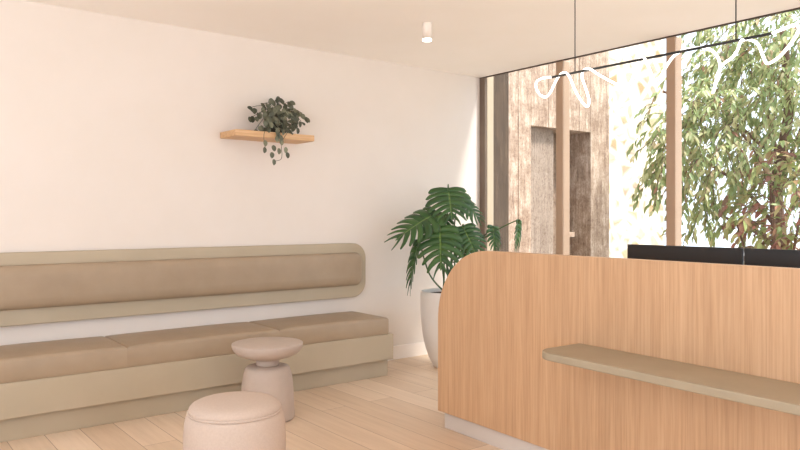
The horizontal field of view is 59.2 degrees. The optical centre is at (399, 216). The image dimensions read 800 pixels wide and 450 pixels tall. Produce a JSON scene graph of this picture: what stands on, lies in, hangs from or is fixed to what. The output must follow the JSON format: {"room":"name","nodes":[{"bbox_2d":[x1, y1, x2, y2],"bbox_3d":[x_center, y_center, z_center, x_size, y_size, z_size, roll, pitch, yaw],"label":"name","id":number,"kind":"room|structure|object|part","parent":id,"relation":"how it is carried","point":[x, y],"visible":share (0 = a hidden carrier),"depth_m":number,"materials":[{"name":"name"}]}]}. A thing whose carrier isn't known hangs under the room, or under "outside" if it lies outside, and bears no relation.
{"room":"reception waiting area","nodes":[
{"label":"reception waiting area","id":0,"kind":"room"},
{"bbox_2d":[0,0,479,345],"bbox_3d":[-2.318,0.022,4.835,7.906,2.895,0.120,0,0,-38],"label":"wall","id":1,"kind":"structure","parent":0,"point":[111,126],"depth_m":5.40,"materials":[{"name":"white paint"}]},
{"bbox_2d":[0,243,365,326],"bbox_3d":[-1.630,0.468,5.226,3.372,0.475,0.105,0,0,-38],"label":"mounted backrest","id":2,"kind":"object","parent":1,"relation":"attached to","point":[44,286],"visible":1,"depth_m":5.13,"materials":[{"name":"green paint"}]},
{"bbox_2d":[220,129,313,143],"bbox_3d":[-1.045,-0.634,5.577,0.684,0.048,0.279,0,0,-38],"label":"wall shelf","id":3,"kind":"object","parent":1,"relation":"attached to","point":[235,134],"visible":1,"depth_m":5.47,"materials":[{"name":"brown wood"}]},
{"bbox_2d":[247,96,309,164],"bbox_3d":[-0.954,-0.679,5.583,0.509,0.566,0.262,0,0,-38],"label":"trailing plant","id":4,"kind":"object","parent":3,"relation":"on","point":[275,120],"visible":0.98,"depth_m":5.53,"materials":[{"name":"green plant"}]},
{"bbox_3d":[-0.972,-0.711,5.625,0.148,0.105,0.148,0,0,-38],"label":"pot","id":5,"kind":"part","parent":4,"relation":"part of","materials":[{"name":"white ceramic"}]},
{"bbox_2d":[388,342,427,360],"bbox_3d":[0.233,1.258,6.743,1.476,0.125,0.016,0,0,-38],"label":"baseboard","id":6,"kind":"structure","parent":1,"relation":"attached to","point":[413,349],"depth_m":6.62,"materials":[{"name":"paint"}]},
{"bbox_2d":[0,354,502,449],"bbox_3d":[0.371,1.395,1.430,7.946,0.150,8.596,0,0,-38],"label":"floor","id":7,"kind":"structure","parent":0,"point":[397,410],"depth_m":4.50,"materials":[{"name":"brown wood"}]},
{"bbox_2d":[0,333,392,441],"bbox_3d":[-1.510,1.144,5.043,3.275,0.352,0.542,0,0,-38],"label":"bench base","id":8,"kind":"object","parent":7,"relation":"on","point":[37,407],"visible":0.81,"depth_m":4.63,"materials":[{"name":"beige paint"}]},
{"bbox_2d":[0,336,126,383],"bbox_3d":[-2.343,0.893,4.388,1.096,0.151,0.528,0,0,-38],"label":"seat cushion","id":9,"kind":"object","parent":8,"relation":"on","point":[55,358],"visible":1,"depth_m":4.33,"materials":[{"name":"beige leather"}]},
{"bbox_2d":[105,322,279,367],"bbox_3d":[-1.480,0.892,5.063,1.095,0.151,0.528,0,0,-38],"label":"seat cushion","id":10,"kind":"object","parent":8,"relation":"on","point":[196,342],"visible":0.84,"depth_m":4.84,"materials":[{"name":"beige leather"}]},
{"bbox_2d":[250,311,388,344],"bbox_3d":[-0.652,0.893,5.711,1.007,0.150,0.528,0,0,-38],"label":"seat cushion","id":11,"kind":"object","parent":8,"relation":"on","point":[328,327],"visible":0.87,"depth_m":5.56,"materials":[{"name":"beige leather"}]},
{"bbox_2d":[183,391,285,449],"bbox_3d":[-0.785,1.092,3.350,0.476,0.456,0.476,0,0,-38],"label":"pouf","id":12,"kind":"object","parent":7,"relation":"on","point":[237,420],"visible":1,"depth_m":3.19,"materials":[{"name":"beige fabric"}]},
{"bbox_3d":[-0.785,0.892,3.350,0.430,0.056,0.430,0,0,-38],"label":"seat","id":13,"kind":"part","parent":12,"relation":"part of","materials":[{"name":"beige fabric"}]},
{"bbox_2d":[231,337,302,421],"bbox_3d":[-0.869,1.072,4.620,0.462,0.497,0.462,0,0,-38],"label":"side table","id":14,"kind":"object","parent":7,"relation":"on","point":[270,376],"visible":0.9,"depth_m":4.50,"materials":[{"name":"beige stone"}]},
{"bbox_2d":[385,184,521,367],"bbox_3d":[0.464,0.515,6.128,1.131,1.610,0.640,0,0,14],"label":"monstera","id":15,"kind":"object","parent":7,"relation":"on","point":[443,236],"visible":0.79,"depth_m":6.06,"materials":[{"name":"green plant"}]},
{"bbox_2d":[438,251,799,449],"bbox_3d":[1.365,0.758,3.299,1.185,1.124,3.120,0,0,-36],"label":"reception desk","id":16,"kind":"object","parent":7,"relation":"on","point":[537,351],"visible":1,"depth_m":3.28,"materials":[{"name":"brown wood"}]},
{"bbox_2d":[627,244,743,264],"bbox_3d":[1.500,0.354,3.762,0.200,0.399,0.660,0,0,-38],"label":"monitor","id":17,"kind":"object","parent":16,"relation":"on","point":[721,255],"visible":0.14,"depth_m":3.73,"materials":[{"name":"black plastic"}]},
{"bbox_2d":[744,248,799,267],"bbox_3d":[1.912,0.354,3.236,0.200,0.399,0.662,0,0,-38],"label":"monitor","id":18,"kind":"object","parent":16,"relation":"on","point":[752,256],"visible":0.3,"depth_m":3.39,"materials":[{"name":"black plastic"}]},
{"bbox_2d":[24,0,799,77],"bbox_3d":[0.324,-1.525,1.457,7.906,0.200,8.696,0,0,-38],"label":"ceiling","id":19,"kind":"structure","parent":0,"point":[474,38],"depth_m":5.13,"materials":[{"name":"paint"}]},
{"bbox_2d":[422,22,431,41],"bbox_3d":[0.199,-1.360,5.179,0.070,0.130,0.070,0,0,-38],"label":"ceiling spotlight","id":20,"kind":"object","parent":19,"relation":"attached to","point":[426,26],"visible":1,"depth_m":5.15,"materials":[{"name":"white metal"}]},
{"bbox_2d":[535,0,799,107],"bbox_3d":[1.341,-1.016,3.774,0.116,0.817,1.528,0,0,-38],"label":"pendant lamp","id":21,"kind":"object","parent":19,"relation":"hanging from","point":[750,38],"visible":1,"depth_m":3.70,"materials":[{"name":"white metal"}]},
{"bbox_2d":[420,288,441,367],"bbox_3d":[0.423,0.984,6.200,0.486,0.672,0.486,0,0,-38],"label":"pot","id":22,"kind":"object","parent":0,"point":[429,298],"depth_m":6.05,"materials":[{"name":"white ceramic"}]},
{"bbox_2d":[480,7,799,254],"bbox_3d":[3.405,-0.152,3.994,0.123,3.045,8.496,0,0,-38],"label":"window","id":23,"kind":"structure","parent":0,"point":[673,43],"depth_m":6.39,"materials":[{"name":"beige wood"}]},
{"bbox_3d":[3.404,-1.421,3.917,0.023,0.009,8.376,0,0,-38],"label":"head frame","id":24,"kind":"part","parent":23,"relation":"part of","materials":[{"name":"black metal"}]},
{"label":"outside","id":25,"kind":"structure","parent":0,"visible":0},
{"bbox_2d":[727,244,799,249],"bbox_3d":[17.187,1.500,14.714,34.794,0.240,30.000,0,0,-38],"label":"ground","id":26,"kind":"structure","parent":25,"point":[797,245],"depth_m":32.40,"materials":[{"name":"white"}]},
{"bbox_2d":[493,73,508,251],"bbox_3d":[1.003,-0.950,7.468,0.367,4.660,0.068,0,0,-38],"label":"stone pillar","id":27,"kind":"structure","parent":26,"relation":"on","point":[500,82],"depth_m":7.48,"materials":[{"name":"stone"}]},
{"bbox_2d":[553,134,555,253],"bbox_3d":[1.627,0.297,8.547,1.075,2.645,0.140,0,0,-38],"label":"door frame","id":28,"kind":"structure","parent":26,"relation":"on","point":[554,135],"depth_m":8.67,"materials":[{"name":"brown wood"}]},
{"bbox_2d":[509,51,608,256],"bbox_3d":[1.568,-0.830,8.273,2.245,4.900,0.500,0,0,-38],"label":"wall","id":29,"kind":"structure","parent":26,"relation":"on","point":[589,127],"depth_m":8.47,"materials":[{"name":"weathered wood planks"}]},
{"bbox_2d":[531,127,574,253],"bbox_3d":[1.738,0.176,8.209,0.828,2.398,0.090,0,0,-38],"label":"door","id":30,"kind":"structure","parent":29,"relation":"in","point":[541,139],"depth_m":8.13,"materials":[{"name":"wood"}]},
{"bbox_2d":[609,39,663,257],"bbox_3d":[2.929,-1.280,10.417,2.850,5.800,0.400,0,0,-38],"label":"wall","id":31,"kind":"structure","parent":26,"relation":"on","point":[626,226],"depth_m":10.60,"materials":[{"name":"paint"}]},
{"bbox_2d":[626,9,799,246],"bbox_3d":[4.114,-0.686,7.674,2.971,4.142,2.651,0,0,-38],"label":"tree","id":32,"kind":"object","parent":26,"relation":"on","point":[786,86],"visible":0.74,"depth_m":7.53,"materials":[{"name":"green plant"}]},
{"bbox_2d":[715,124,799,249],"bbox_3d":[3.884,0.223,7.186,1.262,2.324,1.328,0,0,-18],"label":"shrub","id":33,"kind":"object","parent":26,"relation":"on","point":[746,225],"visible":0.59,"depth_m":7.13,"materials":[{"name":"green plant"}]}
]}

